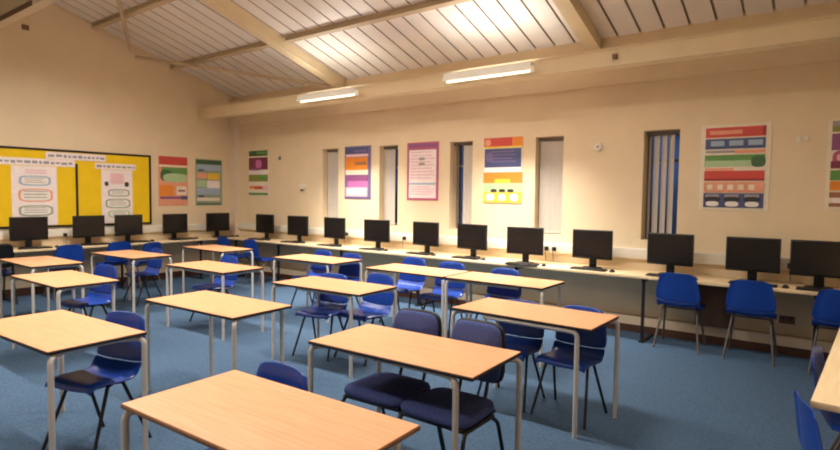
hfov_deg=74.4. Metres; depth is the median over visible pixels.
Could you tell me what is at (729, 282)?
keyboard
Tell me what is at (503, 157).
poster
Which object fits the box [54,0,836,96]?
ceiling
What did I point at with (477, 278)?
table
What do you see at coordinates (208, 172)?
poster
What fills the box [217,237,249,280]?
plastic chair
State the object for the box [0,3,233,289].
wall
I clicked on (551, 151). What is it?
vertical blind
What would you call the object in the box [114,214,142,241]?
monitor
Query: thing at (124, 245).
plastic chair
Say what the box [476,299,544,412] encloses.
plastic chair
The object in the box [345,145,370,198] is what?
poster
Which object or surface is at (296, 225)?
monitor
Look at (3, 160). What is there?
sheet
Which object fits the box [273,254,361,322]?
table
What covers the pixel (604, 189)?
wall
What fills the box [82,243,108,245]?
keyboard
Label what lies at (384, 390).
padded chair
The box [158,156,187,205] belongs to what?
poster
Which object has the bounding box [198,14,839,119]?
ceiling beam
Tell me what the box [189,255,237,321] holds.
plastic chair
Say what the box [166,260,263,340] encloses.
table
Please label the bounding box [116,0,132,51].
trim
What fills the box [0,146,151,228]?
notice board
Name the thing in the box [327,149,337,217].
vertical blind
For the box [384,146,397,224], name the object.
vertical blind
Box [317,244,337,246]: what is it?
keyboard
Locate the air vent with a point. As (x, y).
(24, 27)
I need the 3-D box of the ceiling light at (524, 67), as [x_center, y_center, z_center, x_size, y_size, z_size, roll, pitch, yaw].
[0.831,-1.858,6.742,1.199,0.146,0.246,3,4,37]
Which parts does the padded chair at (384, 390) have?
seat frame, seat, backrest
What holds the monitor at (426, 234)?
on the countertop at (709, 280)
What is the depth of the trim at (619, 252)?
7.23 m
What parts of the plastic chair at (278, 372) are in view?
backrest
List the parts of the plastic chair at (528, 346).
leg, backrest, seat, leg, leg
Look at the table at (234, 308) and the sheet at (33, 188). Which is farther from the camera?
the sheet at (33, 188)
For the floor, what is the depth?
4.66 m
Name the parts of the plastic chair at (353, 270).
backrest, seat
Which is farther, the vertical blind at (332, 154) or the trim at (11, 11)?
the vertical blind at (332, 154)
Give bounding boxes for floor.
[0,273,839,449]
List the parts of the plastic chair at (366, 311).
leg, seat, leg, backrest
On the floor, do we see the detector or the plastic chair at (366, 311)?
the plastic chair at (366, 311)
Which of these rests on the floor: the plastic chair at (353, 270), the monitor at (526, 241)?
the plastic chair at (353, 270)
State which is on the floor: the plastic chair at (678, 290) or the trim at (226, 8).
the plastic chair at (678, 290)
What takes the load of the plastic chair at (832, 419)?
on the floor
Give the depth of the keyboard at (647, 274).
6.07 m
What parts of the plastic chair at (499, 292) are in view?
seat, backrest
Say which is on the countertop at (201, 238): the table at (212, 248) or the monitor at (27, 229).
the monitor at (27, 229)
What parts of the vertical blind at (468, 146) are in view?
head rail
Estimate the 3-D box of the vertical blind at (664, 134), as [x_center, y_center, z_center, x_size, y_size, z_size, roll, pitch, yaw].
[2.882,-0.471,6.571,0.387,1.279,0.072,3,4,37]
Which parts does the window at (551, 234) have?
sill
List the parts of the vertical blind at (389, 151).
head rail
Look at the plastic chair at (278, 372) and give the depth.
2.58 m
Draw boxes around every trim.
[0,0,58,28]
[0,223,205,238]
[91,0,175,29]
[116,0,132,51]
[135,55,329,87]
[169,0,471,69]
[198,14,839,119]
[199,0,344,87]
[228,100,239,261]
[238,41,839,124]
[238,223,789,269]
[238,262,833,352]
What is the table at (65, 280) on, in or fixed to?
on the floor
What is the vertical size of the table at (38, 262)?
0.750 m
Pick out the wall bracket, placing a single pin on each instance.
(798, 137)
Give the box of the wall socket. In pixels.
[779,315,794,324]
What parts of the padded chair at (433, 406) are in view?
leg, seat frame, seat, leg, backrest, leg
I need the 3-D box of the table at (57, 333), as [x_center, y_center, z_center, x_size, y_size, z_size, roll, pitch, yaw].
[-2.287,1.018,3.488,1.122,0.750,0.549,3,4,34]
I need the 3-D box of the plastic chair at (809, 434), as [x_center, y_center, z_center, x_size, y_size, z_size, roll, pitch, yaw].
[1.779,1.119,2.242,0.441,0.789,0.437,2,3,22]
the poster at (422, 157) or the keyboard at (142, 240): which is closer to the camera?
the poster at (422, 157)
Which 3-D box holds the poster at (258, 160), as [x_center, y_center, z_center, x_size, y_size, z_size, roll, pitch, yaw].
[-3.180,-1.017,10.896,0.633,0.890,0.013,3,4,37]
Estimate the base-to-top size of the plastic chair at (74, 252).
0.813 m
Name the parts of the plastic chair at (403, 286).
seat, leg, backrest, leg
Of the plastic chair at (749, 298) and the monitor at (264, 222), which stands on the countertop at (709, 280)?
the monitor at (264, 222)
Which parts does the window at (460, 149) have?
frame, pane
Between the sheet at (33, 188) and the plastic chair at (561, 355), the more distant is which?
the sheet at (33, 188)
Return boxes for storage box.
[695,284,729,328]
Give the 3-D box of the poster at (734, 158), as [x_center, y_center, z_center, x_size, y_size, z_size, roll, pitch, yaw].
[3.408,-0.626,6.005,0.666,0.937,0.020,3,4,37]
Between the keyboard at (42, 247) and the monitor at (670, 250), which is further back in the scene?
the keyboard at (42, 247)
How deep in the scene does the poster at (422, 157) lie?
8.50 m
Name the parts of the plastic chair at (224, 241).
backrest, seat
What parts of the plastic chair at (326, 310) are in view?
leg, leg, seat, leg, backrest, leg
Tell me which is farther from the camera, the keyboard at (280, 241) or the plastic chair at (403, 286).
the keyboard at (280, 241)
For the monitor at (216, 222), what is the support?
on the countertop at (201, 238)
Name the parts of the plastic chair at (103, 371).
leg, seat, leg, leg, backrest, leg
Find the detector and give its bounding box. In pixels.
[594,143,602,150]
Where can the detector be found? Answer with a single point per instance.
(598, 146)
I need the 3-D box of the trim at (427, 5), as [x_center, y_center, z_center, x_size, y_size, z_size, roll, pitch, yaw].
[-0.341,-2.693,7.054,10.601,0.099,0.067,3,4,37]
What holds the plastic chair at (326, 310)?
on the floor
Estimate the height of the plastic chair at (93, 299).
0.813 m
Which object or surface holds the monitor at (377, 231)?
on the countertop at (709, 280)
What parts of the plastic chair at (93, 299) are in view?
seat, leg, leg, backrest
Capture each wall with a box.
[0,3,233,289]
[234,0,839,340]
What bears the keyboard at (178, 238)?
on the countertop at (201, 238)
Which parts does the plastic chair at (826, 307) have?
leg, seat, backrest, seat rail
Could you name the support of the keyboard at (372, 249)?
on the countertop at (709, 280)
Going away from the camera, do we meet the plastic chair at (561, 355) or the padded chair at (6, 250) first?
the plastic chair at (561, 355)
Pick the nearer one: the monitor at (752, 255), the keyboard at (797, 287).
the keyboard at (797, 287)
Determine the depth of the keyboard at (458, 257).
7.51 m
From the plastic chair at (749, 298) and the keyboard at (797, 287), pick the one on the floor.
the plastic chair at (749, 298)
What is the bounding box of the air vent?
[22,24,28,30]
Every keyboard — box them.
[17,246,52,249]
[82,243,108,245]
[128,240,150,242]
[170,238,194,239]
[213,235,235,237]
[280,241,300,243]
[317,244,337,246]
[358,248,383,250]
[405,252,430,255]
[451,256,480,259]
[505,261,539,265]
[569,266,607,271]
[645,273,659,276]
[728,280,777,287]
[796,286,836,291]
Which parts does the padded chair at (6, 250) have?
leg, seat, leg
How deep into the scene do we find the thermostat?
10.12 m
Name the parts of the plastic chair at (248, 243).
backrest, seat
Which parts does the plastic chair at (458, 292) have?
seat, leg, backrest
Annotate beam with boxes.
[552,0,600,50]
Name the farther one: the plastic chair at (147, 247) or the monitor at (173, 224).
the monitor at (173, 224)
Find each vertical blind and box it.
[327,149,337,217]
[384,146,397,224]
[454,142,472,223]
[539,137,563,233]
[646,130,679,237]
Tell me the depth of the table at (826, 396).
2.54 m
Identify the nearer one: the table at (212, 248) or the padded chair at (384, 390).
the padded chair at (384, 390)
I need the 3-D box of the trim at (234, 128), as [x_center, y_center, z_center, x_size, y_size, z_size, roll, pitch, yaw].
[-3.781,-0.780,11.280,0.209,3.466,0.133,3,4,37]
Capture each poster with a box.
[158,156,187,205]
[195,158,221,205]
[249,150,268,195]
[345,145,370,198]
[407,141,438,200]
[483,136,522,203]
[698,122,771,210]
[824,119,839,210]
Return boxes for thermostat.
[300,184,304,190]
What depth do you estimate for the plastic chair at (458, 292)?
6.55 m
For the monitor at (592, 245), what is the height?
0.464 m
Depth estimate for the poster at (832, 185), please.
5.49 m
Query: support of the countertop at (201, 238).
on the floor
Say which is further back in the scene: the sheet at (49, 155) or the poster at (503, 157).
the sheet at (49, 155)
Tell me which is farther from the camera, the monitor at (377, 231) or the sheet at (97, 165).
the sheet at (97, 165)
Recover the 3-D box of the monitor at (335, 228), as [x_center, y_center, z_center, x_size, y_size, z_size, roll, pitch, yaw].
[-1.422,0.107,9.326,0.485,0.464,0.181,3,4,37]
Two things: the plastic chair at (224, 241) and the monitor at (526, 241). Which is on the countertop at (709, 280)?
the monitor at (526, 241)
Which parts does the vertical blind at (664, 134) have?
head rail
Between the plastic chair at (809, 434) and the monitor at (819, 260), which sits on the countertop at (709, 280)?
the monitor at (819, 260)
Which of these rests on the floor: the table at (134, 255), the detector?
the table at (134, 255)
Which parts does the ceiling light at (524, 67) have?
casing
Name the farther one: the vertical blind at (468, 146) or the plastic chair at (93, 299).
the vertical blind at (468, 146)
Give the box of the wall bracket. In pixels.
[797,136,808,141]
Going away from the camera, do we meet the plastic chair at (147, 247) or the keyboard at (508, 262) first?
the keyboard at (508, 262)
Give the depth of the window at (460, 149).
8.36 m
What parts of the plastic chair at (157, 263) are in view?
leg, seat, leg, backrest, leg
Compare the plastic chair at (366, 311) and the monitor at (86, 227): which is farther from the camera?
the monitor at (86, 227)
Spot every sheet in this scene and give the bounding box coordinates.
[0,157,74,166]
[11,165,57,224]
[45,152,105,161]
[95,163,134,169]
[101,170,132,222]
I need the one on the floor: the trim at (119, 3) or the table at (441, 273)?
the table at (441, 273)
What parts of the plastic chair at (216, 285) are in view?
seat, backrest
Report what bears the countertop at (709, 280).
on the floor
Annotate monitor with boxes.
[9,216,47,247]
[72,215,104,244]
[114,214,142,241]
[162,214,187,239]
[206,213,229,236]
[256,214,273,238]
[287,215,308,241]
[324,217,345,244]
[364,219,389,248]
[413,221,438,253]
[457,223,487,257]
[506,226,543,262]
[572,229,612,268]
[647,233,693,273]
[725,236,781,281]
[789,239,839,288]
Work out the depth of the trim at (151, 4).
8.33 m
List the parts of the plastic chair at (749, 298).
leg, leg, seat rail, backrest, seat, leg, leg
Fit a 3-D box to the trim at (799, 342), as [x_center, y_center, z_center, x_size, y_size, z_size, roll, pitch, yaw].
[0.380,1.022,8.287,10.544,0.105,0.095,3,4,37]
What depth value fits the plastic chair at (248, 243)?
9.62 m
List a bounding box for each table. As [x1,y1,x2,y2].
[0,256,84,318]
[0,310,148,449]
[11,270,119,369]
[91,250,172,312]
[121,370,420,449]
[145,290,291,391]
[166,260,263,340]
[182,244,253,297]
[272,276,396,378]
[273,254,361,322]
[308,324,521,449]
[365,263,468,336]
[444,272,564,366]
[450,297,619,438]
[810,328,839,412]
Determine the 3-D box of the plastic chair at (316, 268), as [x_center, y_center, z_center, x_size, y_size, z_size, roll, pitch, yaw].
[-1.514,0.770,7.756,0.450,0.813,0.455,3,4,37]
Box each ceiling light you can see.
[296,87,358,102]
[442,61,533,83]
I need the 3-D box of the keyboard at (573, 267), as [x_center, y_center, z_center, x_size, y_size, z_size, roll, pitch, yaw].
[1.993,0.520,6.541,0.419,0.021,0.133,3,4,37]
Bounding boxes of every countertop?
[2,235,245,301]
[227,236,839,370]
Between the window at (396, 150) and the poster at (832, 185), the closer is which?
the poster at (832, 185)
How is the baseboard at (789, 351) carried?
attached to the wall at (604, 189)
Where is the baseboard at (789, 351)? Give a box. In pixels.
[2,270,828,360]
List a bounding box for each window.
[390,149,397,226]
[449,145,463,229]
[544,140,560,235]
[641,134,679,240]
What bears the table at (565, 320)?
on the floor
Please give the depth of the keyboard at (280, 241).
9.68 m
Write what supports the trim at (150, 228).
attached to the wall at (66, 83)
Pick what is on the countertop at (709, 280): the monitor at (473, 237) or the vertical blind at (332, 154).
the monitor at (473, 237)
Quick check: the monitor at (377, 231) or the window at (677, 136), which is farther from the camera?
the monitor at (377, 231)
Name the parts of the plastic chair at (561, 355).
leg, leg, seat, backrest, leg, leg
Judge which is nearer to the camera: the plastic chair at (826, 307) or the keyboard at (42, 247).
the plastic chair at (826, 307)
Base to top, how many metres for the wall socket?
0.082 m
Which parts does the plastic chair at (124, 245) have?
seat, backrest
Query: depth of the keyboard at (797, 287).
5.24 m
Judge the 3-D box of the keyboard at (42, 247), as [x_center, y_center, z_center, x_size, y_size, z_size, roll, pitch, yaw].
[-5.687,0.339,8.180,0.133,0.021,0.419,3,4,41]
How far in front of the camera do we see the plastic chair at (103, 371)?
3.56 m
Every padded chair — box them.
[0,244,17,304]
[341,308,441,449]
[398,318,505,449]
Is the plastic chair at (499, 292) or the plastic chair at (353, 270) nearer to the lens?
the plastic chair at (499, 292)
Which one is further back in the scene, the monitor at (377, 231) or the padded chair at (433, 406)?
the monitor at (377, 231)
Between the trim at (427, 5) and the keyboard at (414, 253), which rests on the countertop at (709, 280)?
the keyboard at (414, 253)
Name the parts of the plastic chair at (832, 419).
backrest, seat, leg, leg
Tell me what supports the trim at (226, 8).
attached to the wall at (604, 189)
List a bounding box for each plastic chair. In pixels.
[41,311,151,449]
[42,244,85,299]
[61,264,116,316]
[95,241,131,284]
[122,248,162,305]
[123,242,163,291]
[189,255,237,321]
[205,361,307,449]
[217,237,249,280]
[242,239,276,286]
[289,250,331,308]
[292,273,348,360]
[321,253,360,318]
[333,273,393,365]
[379,257,425,322]
[419,262,465,337]
[475,268,521,336]
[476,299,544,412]
[530,305,606,429]
[652,273,705,353]
[722,280,777,366]
[793,391,823,449]
[807,289,839,373]
[811,345,839,449]
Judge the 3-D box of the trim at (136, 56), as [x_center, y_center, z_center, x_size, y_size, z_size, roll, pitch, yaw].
[-3.254,-2.644,9.510,3.465,0.582,0.056,1,3,6]
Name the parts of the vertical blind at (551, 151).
head rail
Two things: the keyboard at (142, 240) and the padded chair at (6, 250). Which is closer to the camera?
the padded chair at (6, 250)
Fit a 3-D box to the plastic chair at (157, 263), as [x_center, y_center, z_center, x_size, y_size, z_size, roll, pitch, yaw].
[-4.030,0.743,8.067,0.428,0.773,0.432,3,4,37]
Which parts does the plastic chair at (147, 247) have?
seat, backrest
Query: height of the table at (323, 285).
0.750 m
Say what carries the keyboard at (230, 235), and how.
on the countertop at (201, 238)
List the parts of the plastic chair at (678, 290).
leg, leg, backrest, seat rail, seat, leg, leg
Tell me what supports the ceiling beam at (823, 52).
attached to the wall at (604, 189)
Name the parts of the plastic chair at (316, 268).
seat, backrest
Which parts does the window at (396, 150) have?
pane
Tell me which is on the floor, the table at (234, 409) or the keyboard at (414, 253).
the table at (234, 409)
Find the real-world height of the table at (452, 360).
0.750 m
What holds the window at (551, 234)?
in the wall at (604, 189)
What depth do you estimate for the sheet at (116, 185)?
9.49 m
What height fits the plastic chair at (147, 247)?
0.797 m
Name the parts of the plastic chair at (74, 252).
seat, seat rail, backrest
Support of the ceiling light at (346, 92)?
attached to the ceiling beam at (823, 29)

